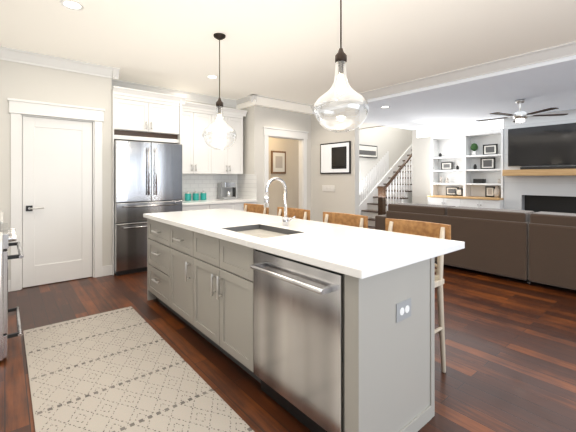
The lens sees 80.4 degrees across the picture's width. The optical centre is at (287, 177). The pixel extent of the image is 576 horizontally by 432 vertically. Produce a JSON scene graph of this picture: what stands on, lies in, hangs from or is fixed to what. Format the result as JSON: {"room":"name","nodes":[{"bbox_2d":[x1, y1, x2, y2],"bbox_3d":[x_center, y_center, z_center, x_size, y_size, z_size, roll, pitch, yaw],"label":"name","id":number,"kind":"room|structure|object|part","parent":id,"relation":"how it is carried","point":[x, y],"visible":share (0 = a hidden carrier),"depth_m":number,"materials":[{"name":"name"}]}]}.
{"room":"kitchen","nodes":[
{"label":"kitchen","id":0,"kind":"room"},
{"bbox_2d":[0,60,111,279],"bbox_3d":[-3.347,-0.085,4.272,1.907,2.770,0.750,0,0,-40],"label":"wall","id":1,"kind":"structure","parent":0,"point":[32,82],"depth_m":4.19,"materials":[{"name":"white paint"}]},
{"bbox_2d":[8,280,10,291],"bbox_3d":[-3.463,1.235,3.678,0.730,0.130,0.015,0,0,-40],"label":"baseboard","id":2,"kind":"structure","parent":1,"relation":"attached to","point":[9,281],"depth_m":3.90,"materials":[{"name":"white wood"}]},
{"bbox_2d":[7,98,104,290],"bbox_3d":[-2.853,0.194,4.250,1.000,2.212,0.156,0,0,-40],"label":"door frame","id":3,"kind":"structure","parent":1,"relation":"attached to","point":[19,109],"depth_m":4.13,"materials":[{"name":"white wood"}]},
{"bbox_2d":[22,116,91,287],"bbox_3d":[-2.856,0.282,4.255,0.720,2.020,0.040,0,0,-40],"label":"door","id":4,"kind":"structure","parent":1,"relation":"in","point":[57,186],"depth_m":4.23,"materials":[{"name":"white wood"}]},
{"bbox_2d":[26,205,43,210],"bbox_3d":[-3.011,0.360,4.058,0.170,0.064,0.064,0,0,-40],"label":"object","id":5,"kind":"structure","parent":4,"relation":"attached to","point":[29,208],"depth_m":4.04,"materials":[{"name":"black"}]},
{"bbox_2d":[0,46,120,80],"bbox_3d":[-2.967,-1.405,4.045,1.782,0.130,0.085,0,0,-40],"label":"crown molding","id":6,"kind":"structure","parent":1,"relation":"attached to","point":[6,53],"depth_m":4.17,"materials":[{"name":"white wood"}]},
{"bbox_2d":[112,81,119,84],"bbox_3d":[-2.501,-1.405,4.812,0.085,0.130,0.480,0,0,-40],"label":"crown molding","id":7,"kind":"structure","parent":1,"relation":"attached to","point":[113,82],"depth_m":5.12,"materials":[{"name":"white wood"}]},
{"bbox_2d":[185,100,235,108],"bbox_3d":[-1.912,-0.085,5.854,2.323,2.770,0.150,0,0,-40],"label":"wall","id":8,"kind":"structure","parent":0,"point":[208,104],"depth_m":6.13,"materials":[{"name":"white paint"}]},
{"bbox_2d":[112,86,179,137],"bbox_3d":[-2.191,-0.930,5.113,0.907,0.540,0.627,0,0,-40],"label":"upper cabinet","id":9,"kind":"object","parent":8,"relation":"attached to","point":[144,116],"depth_m":4.84,"materials":[{"name":"white wood"}]},
{"bbox_2d":[112,81,235,107],"bbox_3d":[-1.836,-1.405,5.764,2.323,0.130,0.085,0,0,-40],"label":"crown molding","id":10,"kind":"structure","parent":8,"relation":"attached to","point":[190,96],"depth_m":5.79,"materials":[{"name":"white wood"}]},
{"bbox_2d":[164,102,215,173],"bbox_3d":[-1.642,-0.636,5.750,0.698,1.130,0.347,0,0,-40],"label":"upper cabinet","id":11,"kind":"object","parent":8,"relation":"attached to","point":[197,157],"depth_m":5.62,"materials":[{"name":"white wood"}]},
{"bbox_2d":[216,107,243,173],"bbox_3d":[-1.193,-0.636,6.123,0.695,1.130,0.347,0,0,-40],"label":"upper cabinet","id":12,"kind":"object","parent":8,"relation":"attached to","point":[229,160],"depth_m":6.04,"materials":[{"name":"white wood"}]},
{"bbox_2d":[240,105,310,219],"bbox_3d":[-0.298,-0.085,6.817,1.390,2.770,0.730,0,0,-40],"label":"wall","id":13,"kind":"structure","parent":0,"point":[256,119],"depth_m":6.27,"materials":[{"name":"white paint"}]},
{"bbox_2d":[166,173,256,200],"bbox_3d":[-1.290,0.155,5.848,1.367,0.450,0.647,0,0,-40],"label":"backsplash","id":14,"kind":"structure","parent":13,"relation":"attached to","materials":[{"name":"tile"}]},
{"bbox_2d":[236,96,247,105],"bbox_3d":[-0.788,-1.405,6.253,0.085,0.130,0.450,0,0,-40],"label":"crown molding","id":15,"kind":"structure","parent":13,"relation":"attached to","point":[245,99],"depth_m":6.30,"materials":[{"name":"white wood"}]},
{"bbox_2d":[248,94,311,108],"bbox_3d":[-0.120,-1.405,6.435,1.345,0.130,0.085,0,0,-40],"label":"crown molding","id":16,"kind":"structure","parent":13,"relation":"attached to","point":[251,98],"depth_m":6.17,"materials":[{"name":"white wood"}]},
{"bbox_2d":[263,127,308,209],"bbox_3d":[-0.061,0.182,6.594,1.110,2.235,0.156,0,0,-40],"label":"door frame","id":17,"kind":"structure","parent":13,"relation":"attached to","point":[300,136],"depth_m":6.78,"materials":[{"name":"white wood"}]},
{"bbox_2d":[0,226,575,431],"bbox_3d":[2.481,1.350,5.309,14.600,0.100,13.000,0,0,-40],"label":"floor","id":18,"kind":"structure","parent":0,"point":[510,350],"depth_m":2.54,"materials":[{"name":"brown wood"}]},
{"bbox_2d":[0,212,3,295],"bbox_3d":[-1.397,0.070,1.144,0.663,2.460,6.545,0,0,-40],"label":"tall cabinet","id":19,"kind":"object","parent":18,"relation":"on","point":[1,221],"visible":0.9,"depth_m":1.92,"materials":[{"name":"white wood"}]},
{"bbox_2d":[0,223,23,360],"bbox_3d":[-2.455,0.825,2.511,0.781,0.910,0.754,0,0,-40],"label":"range","id":20,"kind":"object","parent":18,"relation":"on","point":[9,234],"visible":1,"depth_m":2.41,"materials":[{"name":"metal"}]},
{"bbox_2d":[23,306,253,431],"bbox_3d":[-0.939,1.294,1.988,0.855,0.012,3.020,0,0,-40],"label":"rug","id":21,"kind":"object","parent":18,"relation":"on","point":[128,369],"visible":0.88,"depth_m":2.14,"materials":[{"name":"beige fabric"}]},
{"bbox_2d":[114,140,181,275],"bbox_3d":[-2.131,0.400,5.040,0.904,1.800,0.801,0,0,-40],"label":"fridge","id":22,"kind":"object","parent":18,"relation":"on","point":[147,177],"visible":0.77,"depth_m":4.68,"materials":[{"name":"grey metal"}]},
{"bbox_3d":[-1.897,0.128,4.758,0.744,1.096,0.067,0,0,-40],"label":"handle","id":23,"kind":"part","parent":22,"relation":"part of","materials":[{"name":"metal"}]},
{"bbox_2d":[182,206,215,210],"bbox_3d":[-1.617,0.860,5.577,0.516,0.880,0.647,0,0,-40],"label":"base cabinet","id":24,"kind":"object","parent":18,"relation":"on","point":[184,208],"depth_m":5.32,"materials":[{"name":"white"}]},
{"bbox_2d":[216,202,239,210],"bbox_3d":[-1.286,0.860,5.851,0.569,0.880,0.647,0,0,-40],"label":"base cabinet","id":25,"kind":"object","parent":18,"relation":"on","point":[227,205],"depth_m":5.70,"materials":[{"name":"white"}]},
{"bbox_2d":[182,198,255,205],"bbox_3d":[-1.284,0.399,5.837,1.371,0.040,0.672,0,0,-40],"label":"countertop","id":26,"kind":"structure","parent":25,"relation":"on","point":[209,201],"depth_m":5.59,"materials":[{"name":"white stone"}]},
{"bbox_2d":[185,191,190,200],"bbox_3d":[-1.678,0.298,5.716,0.104,0.161,0.104,0,0,-40],"label":"canister","id":27,"kind":"object","parent":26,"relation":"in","point":[187,195],"visible":1,"depth_m":5.67,"materials":[{"name":"teal ceramic"}]},
{"bbox_2d":[193,191,198,199],"bbox_3d":[-1.571,0.298,5.806,0.104,0.161,0.104,0,0,-40],"label":"canister","id":28,"kind":"object","parent":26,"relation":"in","point":[195,195],"visible":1,"depth_m":5.76,"materials":[{"name":"teal ceramic"}]},
{"bbox_2d":[200,191,205,199],"bbox_3d":[-1.463,0.298,5.895,0.104,0.161,0.104,0,0,-40],"label":"canister","id":29,"kind":"object","parent":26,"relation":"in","point":[203,195],"visible":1,"depth_m":5.85,"materials":[{"name":"teal ceramic"}]},
{"bbox_2d":[218,182,235,198],"bbox_3d":[-1.073,0.225,6.219,0.334,0.309,0.260,0,0,-40],"label":"coffee maker","id":30,"kind":"object","parent":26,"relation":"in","point":[226,190],"visible":1,"depth_m":6.13,"materials":[{"name":"grey plastic"}]},
{"bbox_2d":[240,202,255,210],"bbox_3d":[-0.959,0.860,6.123,0.507,0.880,0.647,0,0,-40],"label":"base cabinet","id":31,"kind":"object","parent":18,"relation":"on","point":[241,203],"depth_m":5.86,"materials":[{"name":"white"}]},
{"bbox_2d":[244,203,268,214],"bbox_3d":[-0.539,0.808,3.920,0.496,0.986,0.500,0,0,-40],"label":"stool","id":32,"kind":"object","parent":18,"relation":"on","point":[257,208],"visible":0.1,"depth_m":4.08,"materials":[{"name":"brown wood"}]},
{"bbox_2d":[144,217,434,431],"bbox_3d":[-0.371,0.860,2.727,0.729,0.880,2.830,0,0,-40],"label":"kitchen island","id":33,"kind":"object","parent":18,"relation":"on","point":[314,326],"depth_m":1.77,"materials":[{"name":"painted wood"},{"name":"quartz"},{"name":"steel"}]},
{"bbox_2d":[143,209,464,280],"bbox_3d":[-0.246,0.409,2.837,0.975,0.058,2.900,0,0,-40],"label":"island countertop","id":34,"kind":"structure","parent":33,"relation":"on","point":[365,253],"depth_m":2.01,"materials":[{"name":"white stone"}]},
{"bbox_2d":[219,225,306,236],"bbox_3d":[-0.195,0.506,2.489,0.384,0.252,0.584,0,0,-40],"label":"sink","id":35,"kind":"object","parent":34,"relation":"in","point":[251,230],"depth_m":2.63,"materials":[{"name":"silver metal"}]},
{"bbox_2d":[263,177,294,224],"bbox_3d":[-0.063,0.186,2.649,0.235,0.388,0.135,0,0,-40],"label":"faucet","id":36,"kind":"object","parent":34,"relation":"on","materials":[{"name":"silver metal"}]},
{"bbox_2d":[277,207,309,219],"bbox_3d":[-0.105,0.808,3.396,0.496,0.986,0.500,0,0,-40],"label":"stool","id":37,"kind":"object","parent":18,"relation":"on","point":[304,214],"visible":0.1,"depth_m":3.53,"materials":[{"name":"brown wood"}]},
{"bbox_2d":[323,212,367,227],"bbox_3d":[0.336,0.808,2.865,0.496,0.986,0.500,0,0,-40],"label":"stool","id":38,"kind":"object","parent":18,"relation":"on","point":[355,220],"visible":0.1,"depth_m":3.00,"materials":[{"name":"brown wood"}]},
{"bbox_2d":[359,145,411,225],"bbox_3d":[3.651,-0.269,10.424,4.295,3.138,1.016,0,0,-40],"label":"staircase","id":39,"kind":"structure","parent":18,"relation":"on","point":[394,185],"depth_m":9.74,"materials":[{"name":"white"}]},
{"bbox_3d":[3.439,-0.126,9.705,2.770,2.852,0.180,0,0,-40],"label":"handrail","id":40,"kind":"part","parent":39,"relation":"part of","materials":[{"name":"brown wood"}]},
{"bbox_2d":[385,218,450,372],"bbox_3d":[0.770,0.808,2.342,0.496,0.986,0.500,0,0,-40],"label":"stool","id":41,"kind":"object","parent":18,"relation":"on","point":[430,229],"visible":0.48,"depth_m":2.30,"materials":[{"name":"brown wood"}]},
{"bbox_2d":[417,119,503,208],"bbox_3d":[3.946,0.002,8.153,0.507,2.596,2.155,0,0,-40],"label":"built-in shelving","id":42,"kind":"object","parent":18,"relation":"on","point":[453,143],"visible":0.56,"depth_m":7.98,"materials":[{"name":"white wood"}]},
{"bbox_2d":[441,162,458,169],"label":"decor","id":43,"kind":"object","parent":42,"relation":"on","point":[444,165],"depth_m":8.41,"materials":[{"name":"black"}]},
{"bbox_2d":[440,176,462,195],"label":"decor","id":44,"kind":"object","parent":42,"relation":"on","point":[452,191],"depth_m":8.31,"materials":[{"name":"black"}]},
{"bbox_2d":[470,143,497,168],"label":"decor","id":45,"kind":"object","parent":42,"relation":"on","point":[489,163],"depth_m":7.71,"materials":[{"name":"black"}]},
{"bbox_2d":[473,179,500,197],"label":"decor","id":46,"kind":"object","parent":42,"relation":"on","point":[490,191],"depth_m":7.66,"materials":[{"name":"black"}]},
{"bbox_2d":[375,203,575,289],"bbox_3d":[3.608,0.863,5.212,2.490,0.875,3.670,0,0,-40],"label":"sofa","id":47,"kind":"object","parent":18,"relation":"on","point":[536,247],"visible":0.71,"depth_m":4.29,"materials":[{"name":"fabric"}]},
{"bbox_2d":[0,0,575,104],"bbox_3d":[0.502,-1.560,1.587,6.800,0.180,9.800,0,0,-40],"label":"ceiling","id":48,"kind":"structure","parent":0,"point":[287,50],"depth_m":3.57,"materials":[{"name":"white paint"}]},
{"bbox_2d":[60,0,83,9],"bbox_3d":[-1.833,-1.468,2.897,0.170,0.003,0.170,0,0,-40],"label":"recessed light","id":49,"kind":"object","parent":48,"relation":"in","point":[72,5],"visible":1,"depth_m":2.90,"materials":[{"name":"white"}]},
{"bbox_2d":[206,75,217,78],"bbox_3d":[-1.102,-1.468,4.960,0.170,0.003,0.170,0,0,-40],"label":"recessed light","id":50,"kind":"object","parent":48,"relation":"in","point":[211,77],"visible":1,"depth_m":4.98,"materials":[{"name":"white"}]},
{"bbox_2d":[202,33,236,149],"bbox_3d":[-0.704,-0.879,3.510,0.348,1.178,0.348,0,0,-40],"label":"pendant light","id":51,"kind":"object","parent":48,"relation":"hanging from","point":[219,102],"visible":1,"depth_m":3.49,"materials":[{"name":"clear glass"}]},
{"bbox_3d":[-0.704,-1.062,3.510,0.124,0.813,0.124,0,0,-40],"label":"stem","id":52,"kind":"part","parent":51,"relation":"part of","materials":[{"name":"brown metal"}]},
{"bbox_3d":[-0.704,-0.517,3.510,0.348,0.455,0.348,0,0,-40],"label":"lamp shade","id":53,"kind":"part","parent":51,"relation":"part of","materials":[{"name":"clear glass"}]},
{"bbox_2d":[313,0,368,132],"bbox_3d":[0.336,-0.879,2.163,0.348,1.178,0.348,0,0,-40],"label":"pendant light","id":54,"kind":"object","parent":48,"relation":"hanging from","point":[340,61],"visible":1,"depth_m":2.14,"materials":[{"name":"clear glass"}]},
{"bbox_3d":[0.336,-1.062,2.163,0.124,0.813,0.124,0,0,-40],"label":"stem","id":55,"kind":"part","parent":54,"relation":"part of","materials":[{"name":"brown metal"}]},
{"bbox_3d":[0.336,-0.517,2.163,0.348,0.455,0.348,0,0,-40],"label":"lamp shade","id":56,"kind":"part","parent":54,"relation":"part of","materials":[{"name":"clear glass"}]},
{"bbox_2d":[236,97,382,128],"bbox_3d":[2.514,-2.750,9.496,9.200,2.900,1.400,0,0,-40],"label":"crown molding","id":57,"kind":"structure","parent":0,"point":[277,104],"depth_m":6.44,"materials":[{"name":"white paint"}]},
{"bbox_2d":[311,106,358,221],"bbox_3d":[0.842,-0.085,6.626,0.120,2.770,1.260,0,0,-40],"label":"wall","id":58,"kind":"structure","parent":0,"point":[343,197],"depth_m":6.48,"materials":[{"name":"white paint"}]},
{"bbox_2d":[322,185,333,191],"bbox_3d":[0.777,0.201,6.595,0.014,0.117,0.292,0,0,-40],"label":"switch plate","id":59,"kind":"object","parent":58,"relation":"attached to","point":[329,188],"visible":1,"depth_m":6.58,"materials":[{"name":"white plastic"}]},
{"bbox_2d":[320,141,350,173],"bbox_3d":[0.884,-0.375,6.453,0.030,0.590,0.760,0,0,-40],"label":"framed picture","id":60,"kind":"object","parent":58,"relation":"attached to","point":[335,157],"visible":0.98,"depth_m":6.42,"materials":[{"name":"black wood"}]},
{"bbox_2d":[312,41,575,111],"bbox_3d":[3.323,-1.405,3.454,0.095,0.130,9.070,0,0,-40],"label":"crown molding","id":61,"kind":"structure","parent":58,"relation":"attached to","point":[486,68],"depth_m":4.51,"materials":[{"name":"white wood"}]},
{"bbox_2d":[269,126,411,215],"bbox_3d":[2.156,-1.450,9.927,9.200,5.500,0.120,0,0,-40],"label":"wall","id":62,"kind":"structure","parent":0,"point":[290,177],"depth_m":8.27,"materials":[{"name":"beige paint"}]},
{"bbox_2d":[271,151,285,173],"bbox_3d":[-0.216,-0.360,7.853,0.420,0.520,0.034,0,0,-40],"label":"framed picture","id":63,"kind":"object","parent":62,"relation":"attached to","point":[278,162],"visible":0.95,"depth_m":7.83,"materials":[{"name":"brown wood"}]},
{"bbox_2d":[359,144,376,157],"bbox_3d":[2.298,-0.775,9.944,1.000,0.370,0.029,0,0,-40],"label":"framed picture","id":64,"kind":"object","parent":62,"relation":"attached to","point":[367,151],"visible":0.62,"depth_m":9.95,"materials":[{"name":"black"}]},
{"bbox_2d":[359,151,388,204],"bbox_3d":[2.250,0.167,9.916,2.330,2.005,0.008,0,0,-40],"label":"trim","id":65,"kind":"structure","parent":62,"relation":"attached to","point":[372,179],"depth_m":10.16,"materials":[{"name":"white wood"}]},
{"bbox_2d":[412,130,415,203],"bbox_3d":[4.981,-1.450,10.517,4.100,5.500,0.120,0,0,-40],"label":"wall","id":66,"kind":"structure","parent":0,"point":[413,166],"depth_m":9.20,"materials":[{"name":"white paint"}]},
{"bbox_2d":[313,55,575,129],"bbox_3d":[6.374,-1.475,5.942,7.800,0.350,9.000,0,0,-40],"label":"ceiling","id":67,"kind":"structure","parent":0,"point":[544,85],"depth_m":5.65,"materials":[{"name":"white paint"}]},
{"bbox_2d":[476,99,567,122],"bbox_3d":[3.831,-1.109,5.711,1.298,0.379,1.266,0,0,-40],"label":"ceiling fan","id":68,"kind":"object","parent":67,"relation":"hanging from","point":[520,116],"visible":1,"depth_m":5.60,"materials":[{"name":"silver metal"}]},
{"bbox_2d":[416,119,502,203],"bbox_3d":[6.315,0.000,5.795,0.120,2.600,8.850,0,0,-40],"label":"wall","id":69,"kind":"structure","parent":0,"point":[423,167],"depth_m":9.00,"materials":[{"name":"white paint"}]},
{"bbox_2d":[504,109,575,213],"bbox_3d":[6.281,0.001,5.520,0.277,2.598,4.870,0,0,-40],"label":"wall","id":70,"kind":"structure","parent":0,"point":[544,193],"depth_m":6.87,"materials":[{"name":"painted drywall"}]},
{"bbox_2d":[502,169,575,175],"bbox_3d":[6.077,-0.107,5.390,0.198,0.125,4.730,0,0,-40],"label":"mantel shelf","id":71,"kind":"object","parent":70,"relation":"attached to","point":[549,172],"visible":1,"depth_m":6.64,"materials":[{"name":"brown wood"}]},
{"bbox_2d":[520,166,575,169],"bbox_3d":[5.088,-0.199,6.654,0.090,0.053,0.940,0,0,-40],"label":"soundbar","id":72,"kind":"object","parent":71,"relation":"on","point":[553,167],"visible":0.94,"depth_m":6.59,"materials":[{"name":"black plastic"}]},
{"bbox_2d":[508,123,575,165],"bbox_3d":[5.106,-0.637,6.670,0.052,0.785,1.400,0,0,-40],"label":"tv","id":73,"kind":"object","parent":70,"relation":"attached to","point":[547,145],"visible":1,"depth_m":6.72,"materials":[{"name":"black"}]}
]}

